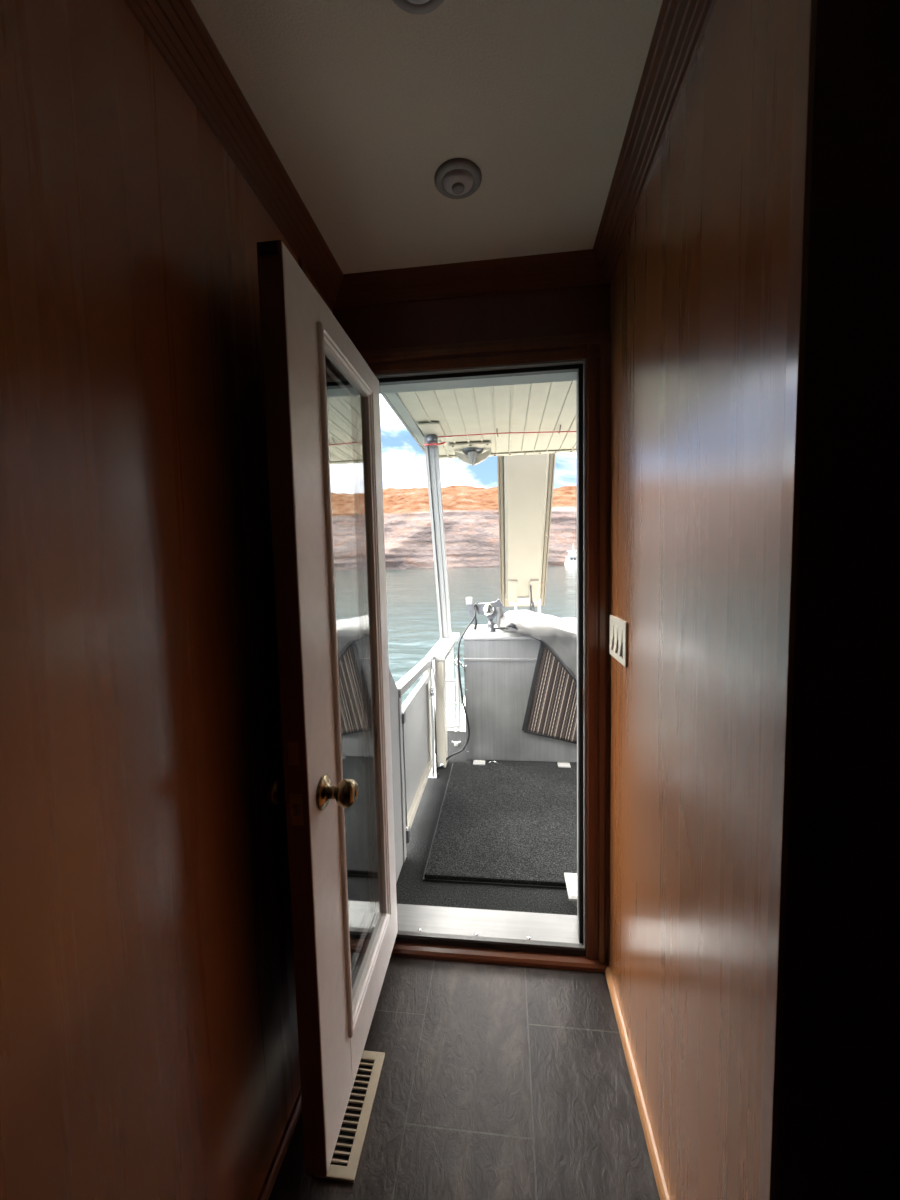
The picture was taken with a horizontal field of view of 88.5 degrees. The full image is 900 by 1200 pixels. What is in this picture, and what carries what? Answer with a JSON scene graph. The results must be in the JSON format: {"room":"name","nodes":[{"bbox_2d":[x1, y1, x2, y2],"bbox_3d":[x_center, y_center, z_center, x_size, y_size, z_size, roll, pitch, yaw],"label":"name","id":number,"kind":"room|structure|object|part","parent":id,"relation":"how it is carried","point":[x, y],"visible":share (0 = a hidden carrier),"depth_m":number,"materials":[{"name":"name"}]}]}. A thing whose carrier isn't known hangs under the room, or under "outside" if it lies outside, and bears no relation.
{"room":"houseboat hallway","nodes":[
{"label":"houseboat hallway","id":0,"kind":"room"},
{"bbox_2d":[0,0,332,1199],"bbox_3d":[-0.609,0.287,-0.776,0.050,2.050,4.476,-1,4,7],"label":"wall","id":1,"kind":"structure","parent":0,"point":[149,1047],"depth_m":0.61,"materials":[{"name":"brown wood"}]},
{"bbox_2d":[124,0,343,308],"bbox_3d":[-0.579,-0.706,-0.862,0.056,0.058,4.471,-1,4,7],"label":"trim","id":2,"kind":"structure","parent":1,"relation":"attached to","point":[175,28],"depth_m":0.81,"materials":[{"name":"brown wood"}]},
{"bbox_2d":[257,1089,301,1199],"bbox_3d":[-0.554,1.298,-0.703,0.014,0.020,4.471,-1,4,7],"label":"baseboard","id":3,"kind":"structure","parent":1,"relation":"attached to","point":[269,1182],"depth_m":0.97,"materials":[{"name":"brown wood"}]},
{"bbox_2d":[298,257,305,274],"bbox_3d":[-0.343,0.140,1.216,0.010,1.962,0.025,-1,4,7],"label":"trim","id":4,"kind":"structure","parent":1,"relation":"attached to","point":[301,263],"depth_m":1.13,"materials":[{"name":"brown wood"}]},
{"bbox_2d":[191,0,662,273],"bbox_3d":[0.806,-0.789,-0.965,2.950,0.060,4.605,-1,4,7],"label":"ceiling","id":5,"kind":"structure","parent":0,"point":[361,103],"depth_m":0.83,"materials":[{"name":"paint"}]},
{"bbox_2d":[392,0,443,14],"bbox_3d":[-0.045,-0.853,0.633,0.100,0.023,0.100,-1,4,7],"label":"recessed light","id":6,"kind":"object","parent":5,"relation":"in","point":[418,7],"visible":1,"depth_m":0.67,"materials":[{"name":"white plastic"}]},
{"bbox_2d":[434,158,481,198],"bbox_3d":[0.017,-0.881,0.980,0.100,0.023,0.100,-1,4,7],"label":"recessed light","id":7,"kind":"object","parent":5,"relation":"in","point":[456,178],"visible":1,"depth_m":0.96,"materials":[{"name":"white plastic"}]},
{"bbox_2d":[269,956,659,1199],"bbox_3d":[0.848,1.318,-0.852,2.950,0.060,4.501,-1,4,7],"label":"floor","id":8,"kind":"structure","parent":0,"point":[497,1081],"depth_m":1.07,"materials":[{"name":"tile"}]},
{"bbox_2d":[315,1050,384,1182],"bbox_3d":[-0.220,1.160,1.054,0.082,0.007,0.245,-1,4,7],"label":"floor vent","id":9,"kind":"object","parent":8,"relation":"in","point":[344,1163],"visible":0.65,"depth_m":1.03,"materials":[{"name":"beige metal"}]},
{"bbox_2d":[391,904,607,972],"bbox_3d":[0.117,1.092,1.518,0.746,0.056,0.176,-1,4,7],"label":"threshold","id":10,"kind":"object","parent":8,"relation":"on","point":[527,939],"visible":0.82,"depth_m":1.47,"materials":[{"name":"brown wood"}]},
{"bbox_3d":[0.114,1.092,1.551,0.632,0.050,0.110,-1,4,7],"label":"sill plate","id":11,"kind":"part","parent":10,"relation":"part of","materials":[{"name":"metal"}]},
{"bbox_2d":[333,283,609,949],"bbox_3d":[0.072,0.101,1.415,0.788,2.050,0.060,-1,4,7],"label":"wall","id":12,"kind":"structure","parent":0,"point":[586,308],"depth_m":1.31,"materials":[{"name":"brown wood"}]},
{"bbox_2d":[332,249,609,308],"bbox_3d":[0.042,-0.888,1.280,0.788,0.058,0.056,-1,4,7],"label":"trim","id":13,"kind":"structure","parent":12,"relation":"attached to","point":[581,267],"depth_m":1.27,"materials":[{"name":"brown wood"}]},
{"bbox_2d":[359,331,610,961],"bbox_3d":[0.081,0.198,1.382,0.764,1.860,0.017,-1,4,7],"label":"trim","id":14,"kind":"structure","parent":12,"relation":"attached to","point":[595,347],"depth_m":1.32,"materials":[{"name":"brown wood"}]},
{"bbox_2d":[396,731,576,914],"bbox_3d":[1.255,1.067,2.374,2.900,0.080,1.816,-1,4,7],"label":"floor","id":15,"kind":"structure","parent":0,"point":[411,889],"depth_m":1.77,"materials":[{"name":"carpet"}]},
{"bbox_2d":[389,669,406,882],"bbox_3d":[-0.235,0.625,1.764,0.044,0.956,0.326,-1,4,7],"label":"panel","id":16,"kind":"object","parent":15,"relation":"on","point":[395,701],"visible":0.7,"depth_m":1.84,"materials":[{"name":"white paint"}]},
{"bbox_3d":[-0.215,0.743,1.915,0.044,0.696,0.042,-1,4,7],"label":"edge post","id":17,"kind":"part","parent":16,"relation":"part of","materials":[{"name":"white metal"}]},
{"bbox_2d":[428,660,438,777],"bbox_3d":[-0.108,0.688,2.680,0.058,0.690,0.060,-1,4,7],"label":"gate post","id":18,"kind":"object","parent":15,"relation":"on","point":[432,775],"visible":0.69,"depth_m":2.67,"materials":[{"name":"silver metal"}]},
{"bbox_2d":[395,656,435,842],"bbox_3d":[-0.155,0.661,2.342,0.058,0.679,0.897,-1,4,7],"label":"gate","id":19,"kind":"object","parent":18,"relation":"attached to","point":[416,719],"visible":0.73,"depth_m":2.25,"materials":[{"name":"white metal"}]},
{"bbox_3d":[-0.191,0.750,1.947,0.008,0.515,0.022,-1,4,7],"label":"hinge rod","id":20,"kind":"part","parent":19,"relation":"part of","materials":[{"name":"silver metal"}]},
{"bbox_3d":[-0.168,0.362,2.320,0.045,0.080,0.897,-1,4,7],"label":"rail","id":21,"kind":"part","parent":19,"relation":"part of","materials":[{"name":"white metal"}]},
{"bbox_3d":[-0.169,0.458,2.257,0.030,0.037,0.685,-1,4,7],"label":"rail","id":22,"kind":"part","parent":19,"relation":"part of","materials":[{"name":"white metal"}]},
{"bbox_3d":[-0.174,0.707,2.270,0.012,0.480,0.660,-1,4,7],"label":"infill panel","id":23,"kind":"part","parent":19,"relation":"part of","materials":[{"name":"white paint"}]},
{"bbox_3d":[-0.160,0.960,2.304,0.040,0.040,0.690,-1,4,7],"label":"rail","id":24,"kind":"part","parent":19,"relation":"part of","materials":[{"name":"white metal"}]},
{"bbox_3d":[-0.089,0.685,2.677,0.018,0.684,0.018,-1,4,7],"label":"rod","id":25,"kind":"part","parent":18,"relation":"part of","materials":[{"name":"silver metal"}]},
{"bbox_2d":[439,762,443,768],"bbox_3d":[-0.051,1.006,2.811,0.032,0.034,0.031,-1,4,7],"label":"fitting","id":26,"kind":"object","parent":15,"relation":"on","point":[441,764],"visible":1,"depth_m":2.80,"materials":[{"name":"silver metal"}]},
{"bbox_2d":[425,633,459,772],"bbox_3d":[-0.028,0.795,3.219,0.120,0.990,1.000,-1,4,7],"label":"post","id":27,"kind":"object","parent":15,"relation":"on","point":[443,654],"visible":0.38,"depth_m":2.81,"materials":[{"name":"white metal"}]},
{"bbox_3d":[-0.119,0.700,2.758,0.030,0.654,0.080,-1,4,7],"label":"post","id":28,"kind":"part","parent":27,"relation":"part of","materials":[{"name":"white metal"}]},
{"bbox_2d":[418,422,452,639],"bbox_3d":[-0.070,-0.370,3.044,0.138,1.360,0.670,-1,4,7],"label":"canopy pole","id":29,"kind":"object","parent":27,"relation":"on","point":[431,431],"visible":1,"depth_m":3.08,"materials":[{"name":"white metal"}]},
{"bbox_3d":[-0.104,-1.028,2.818,0.123,0.010,0.320,-1,4,7],"label":"plate","id":30,"kind":"part","parent":29,"relation":"part of","materials":[{"name":"beige paint"}]},
{"bbox_2d":[426,434,437,443],"bbox_3d":[-0.112,-1.004,2.892,0.072,0.050,0.072,-1,4,7],"label":"socket","id":31,"kind":"object","parent":29,"relation":"attached to","point":[430,438],"depth_m":2.87,"materials":[{"name":"grey metal"}]},
{"bbox_3d":[-0.069,0.690,2.842,0.086,0.660,0.100,-1,4,7],"label":"post","id":32,"kind":"part","parent":27,"relation":"part of","materials":[{"name":"beige metal"}]},
{"bbox_3d":[0.003,0.776,3.648,0.060,0.960,0.060,-1,4,7],"label":"stern post","id":33,"kind":"part","parent":27,"relation":"part of","materials":[{"name":"white metal"}]},
{"bbox_2d":[423,760,576,888],"bbox_3d":[0.424,1.036,2.302,0.941,0.031,1.106,-1,4,7],"label":"deck hatch","id":34,"kind":"object","parent":15,"relation":"on","point":[502,824],"visible":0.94,"depth_m":2.13,"materials":[{"name":"carpet"}]},
{"bbox_2d":[463,625,576,761],"bbox_3d":[0.924,0.586,3.073,1.617,0.784,0.562,-1,4,7],"label":"box","id":35,"kind":"object","parent":15,"relation":"on","point":[499,665],"visible":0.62,"depth_m":2.87,"materials":[{"name":"white paint"}]},
{"bbox_2d":[454,659,464,670],"bbox_3d":[0.062,0.404,2.856,0.077,0.085,0.026,-3,5,-24],"label":"clip","id":36,"kind":"object","parent":35,"relation":"attached to","point":[462,665],"visible":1,"depth_m":2.85,"materials":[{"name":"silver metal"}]},
{"bbox_2d":[446,607,475,760],"bbox_3d":[0.093,0.527,2.900,0.092,0.952,0.386,2,6,38],"label":"hose","id":37,"kind":"object","parent":36,"relation":"attached to","point":[472,620],"visible":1,"depth_m":2.87,"materials":[{"name":"rubber"}]},
{"bbox_2d":[465,597,517,632],"bbox_3d":[0.298,0.096,3.044,0.392,0.234,0.105,0,5,16],"label":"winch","id":38,"kind":"object","parent":35,"relation":"on","point":[490,609],"visible":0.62,"depth_m":3.02,"materials":[{"name":"grey metal"}]},
{"bbox_3d":[0.135,0.069,3.058,0.066,0.155,0.035,-1,4,7],"label":"clamp arm","id":39,"kind":"part","parent":38,"relation":"part of","materials":[{"name":"grey metal"}]},
{"bbox_3d":[0.916,0.205,3.045,1.617,0.020,0.558,-1,4,7],"label":"lid","id":40,"kind":"part","parent":35,"relation":"part of","materials":[{"name":"white paint"}]},
{"bbox_2d":[494,609,576,681],"bbox_3d":[1.018,0.446,3.024,1.436,0.771,0.683,-1,4,7],"label":"cover","id":41,"kind":"object","parent":35,"relation":"on","point":[559,635],"visible":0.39,"depth_m":2.77,"materials":[{"name":"white fabric"}]},
{"bbox_2d":[522,642,576,743],"bbox_3d":[0.893,0.603,2.779,0.916,0.745,0.020,-1,4,7],"label":"rug","id":42,"kind":"object","parent":35,"relation":"hanging from","point":[551,710],"visible":0.28,"depth_m":2.81,"materials":[{"name":"multicoloured fabric"}]},
{"bbox_2d":[564,873,576,906],"bbox_3d":[0.617,1.060,1.649,0.394,0.074,0.136,-1,4,7],"label":"plastic tub","id":43,"kind":"object","parent":15,"relation":"on","point":[570,878],"visible":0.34,"depth_m":1.66,"materials":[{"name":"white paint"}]},
{"bbox_2d":[608,0,797,1199],"bbox_3d":[0.440,0.131,0.917,0.060,2.050,0.854,-1,4,7],"label":"wall","id":44,"kind":"structure","parent":0,"point":[699,283],"depth_m":0.69,"materials":[{"name":"brown wood"}]},
{"bbox_2d":[609,615,627,667],"bbox_3d":[0.439,0.103,1.216,0.012,0.112,0.174,-1,4,7],"label":"light switch","id":45,"kind":"object","parent":44,"relation":"attached to","point":[618,643],"visible":1,"depth_m":1.19,"materials":[{"name":"beige plastic"}]},
{"bbox_2d":[609,624,613,649],"bbox_3d":[0.441,0.100,1.262,0.006,0.068,0.022,-1,4,7],"label":"switch","id":46,"kind":"object","parent":45,"relation":"attached to","point":[611,646],"depth_m":1.26,"materials":[{"name":"beige plastic"}]},
{"bbox_2d":[613,626,617,652],"bbox_3d":[0.436,0.103,1.216,0.006,0.068,0.022,-1,4,7],"label":"switch","id":47,"kind":"object","parent":45,"relation":"attached to","point":[615,649],"depth_m":1.21,"materials":[{"name":"beige plastic"}]},
{"bbox_2d":[617,629,622,658],"bbox_3d":[0.430,0.110,1.169,0.007,0.073,0.026,-1,4,7],"label":"switch","id":48,"kind":"object","parent":45,"relation":"attached to","point":[620,648],"depth_m":1.16,"materials":[{"name":"beige plastic"}]},
{"bbox_2d":[605,963,669,1199],"bbox_3d":[0.427,1.143,1.004,0.014,0.020,0.836,-1,4,7],"label":"baseboard","id":49,"kind":"structure","parent":44,"relation":"attached to","point":[652,1149],"depth_m":1.05,"materials":[{"name":"brown wood"}]},
{"bbox_2d":[593,0,716,281],"bbox_3d":[0.359,-0.861,0.841,0.056,0.058,0.856,-1,4,7],"label":"trim","id":50,"kind":"structure","parent":44,"relation":"attached to","point":[681,25],"depth_m":0.81,"materials":[{"name":"brown wood"}]},
{"bbox_2d":[759,0,817,1199],"bbox_3d":[0.361,0.166,0.502,0.006,2.049,0.022,-1,4,7],"label":"trim","id":51,"kind":"structure","parent":44,"relation":"attached to","point":[806,9],"depth_m":0.48,"materials":[{"name":"brown wood"}]},
{"bbox_2d":[775,0,899,1199],"bbox_3d":[1.406,0.151,0.369,2.101,2.050,0.006,-1,4,7],"label":"wall","id":52,"kind":"structure","parent":0,"point":[838,1132],"depth_m":0.48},
{"label":"outside","id":53,"kind":"structure","parent":0,"visible":0},
{"bbox_2d":[385,566,576,724],"bbox_3d":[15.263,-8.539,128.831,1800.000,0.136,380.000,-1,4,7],"label":"lake water","id":54,"kind":"structure","parent":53,"point":[411,595],"depth_m":20.59,"materials":[{"name":"teal liquid"}]},
{"bbox_2d":[455,696,465,730],"bbox_3d":[1.405,1.242,4.460,2.700,0.080,2.240,-1,4,7],"label":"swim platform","id":55,"kind":"object","parent":54,"relation":"on","point":[462,721],"visible":0.02,"depth_m":4.66,"materials":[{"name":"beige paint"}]},
{"bbox_2d":[497,453,555,612],"bbox_3d":[0.732,-0.227,4.487,0.500,2.874,1.643,-1,4,7],"label":"water slide","id":56,"kind":"object","parent":55,"relation":"on","point":[525,482],"visible":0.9,"depth_m":4.42,"materials":[{"name":"white paint"}]},
{"bbox_2d":[530,585,534,611],"bbox_3d":[0.879,0.087,4.944,0.062,0.491,0.034,-1,4,7],"label":"rope","id":57,"kind":"object","parent":56,"relation":"hanging from","point":[531,601],"visible":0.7,"depth_m":4.93,"materials":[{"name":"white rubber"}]},
{"bbox_3d":[1.001,0.570,5.155,0.032,1.170,0.030,-1,4,7],"label":"leg","id":58,"kind":"part","parent":56,"relation":"part of","materials":[{"name":"white paint"}]},
{"bbox_2d":[565,544,576,565],"bbox_3d":[49.111,-18.175,185.673,4.800,8.800,10.000,-1,4,7],"label":"houseboat","id":59,"kind":"object","parent":54,"relation":"on","point":[571,559],"visible":0.85,"depth_m":182.90,"materials":[{"name":"white paint"}]},
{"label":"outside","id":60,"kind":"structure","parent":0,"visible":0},
{"bbox_2d":[383,485,576,569],"bbox_3d":[8.890,-39.713,247.758,620.000,45.732,101.060,-1,4,7],"label":"cliffs","id":61,"kind":"structure","parent":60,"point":[470,514],"depth_m":206.60,"materials":[{"name":"stone"}]},
{"bbox_3d":[1.100,0.106,1.361,2.942,2.100,0.074,-1,4,7],"label":"wall","id":62,"kind":"structure","parent":0,"visible":0},
{"bbox_2d":[256,240,397,1176],"bbox_3d":[-0.245,0.238,1.122,0.180,1.714,0.608,-1,4,7],"label":"door","id":63,"kind":"structure","parent":62,"relation":"in","point":[322,397],"depth_m":0.92,"materials":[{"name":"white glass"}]},
{"bbox_3d":[-0.325,0.375,0.908,0.068,0.066,0.066,-1,4,7],"label":"knob","id":64,"kind":"part","parent":63,"relation":"part of","materials":[{"name":"gold metal"}]},
{"bbox_3d":[-0.281,0.276,0.830,0.020,0.043,0.001,-1,4,7],"label":"deadbolt plate","id":65,"kind":"part","parent":63,"relation":"part of","materials":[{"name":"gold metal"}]},
{"bbox_3d":[-0.278,0.380,0.838,0.022,0.058,0.002,-1,4,7],"label":"latch plate","id":66,"kind":"part","parent":63,"relation":"part of","materials":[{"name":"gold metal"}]},
{"bbox_3d":[-0.214,0.373,0.894,0.068,0.066,0.066,-1,4,7],"label":"knob","id":67,"kind":"part","parent":63,"relation":"part of","materials":[{"name":"gold metal"}]},
{"bbox_3d":[-0.224,0.198,1.142,0.023,1.517,0.360,-1,4,7],"label":"glazing frame","id":68,"kind":"part","parent":63,"relation":"part of","materials":[{"name":"white wood"}]},
{"bbox_3d":[-0.231,0.198,1.143,0.004,1.473,0.316,-1,4,7],"label":"glass pane","id":69,"kind":"part","parent":63,"relation":"part of","materials":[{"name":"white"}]},
{"bbox_2d":[381,381,575,458],"bbox_3d":[1.171,-1.058,2.367,2.936,0.078,2.120,-1,4,7],"label":"canopy roof","id":70,"kind":"structure","parent":62,"relation":"attached to","point":[535,407],"depth_m":2.58,"materials":[{"name":"beige paint"}]},
{"bbox_2d":[449,442,491,465],"bbox_3d":[0.151,-1.007,3.255,0.285,0.133,0.260,-1,4,7],"label":"lamp","id":71,"kind":"object","parent":70,"relation":"attached to","point":[472,451],"visible":1,"depth_m":3.23,"materials":[{"name":"white metal"}]},
{"bbox_3d":[0.149,-1.067,3.250,0.285,0.013,0.260,-1,4,7],"label":"mounting plate","id":72,"kind":"part","parent":71,"relation":"part of","materials":[{"name":"beige paint"}]},
{"bbox_2d":[374,358,585,948],"bbox_3d":[0.090,0.198,1.457,0.640,1.757,0.148,-1,4,7],"label":"door frame","id":73,"kind":"structure","parent":62,"relation":"attached to","point":[573,369],"depth_m":1.36,"materials":[{"name":"white paint"}]},
{"bbox_3d":[0.298,-1.040,2.891,0.013,0.023,0.162,-1,4,7],"label":"hook","id":74,"kind":"object","parent":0,"visible":0},
{"bbox_2d":[437,431,575,436],"bbox_3d":[1.101,-1.052,2.859,2.466,0.023,0.064,-1,4,3],"label":"cord","id":75,"kind":"object","parent":74,"relation":"hanging from","point":[549,431],"visible":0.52,"depth_m":2.88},
{"bbox_3d":[-0.211,1.194,2.568,0.060,0.304,1.835,-1,4,7],"label":"deck edge","id":76,"kind":"structure","parent":0,"visible":0},
{"bbox_2d":[446,654,460,730],"bbox_3d":[-0.035,0.955,3.476,0.271,1.137,0.146,-1,4,7],"label":"boarding ladder","id":77,"kind":"object","parent":76,"relation":"attached to","point":[457,703],"visible":0.25,"depth_m":3.41,"materials":[{"name":"white metal"}]},
{"bbox_3d":[0.059,0.954,3.461,0.051,1.137,0.151,-2,5,-10],"label":"ladder rail","id":78,"kind":"part","parent":77,"relation":"part of","materials":[{"name":"white metal"}]}
]}

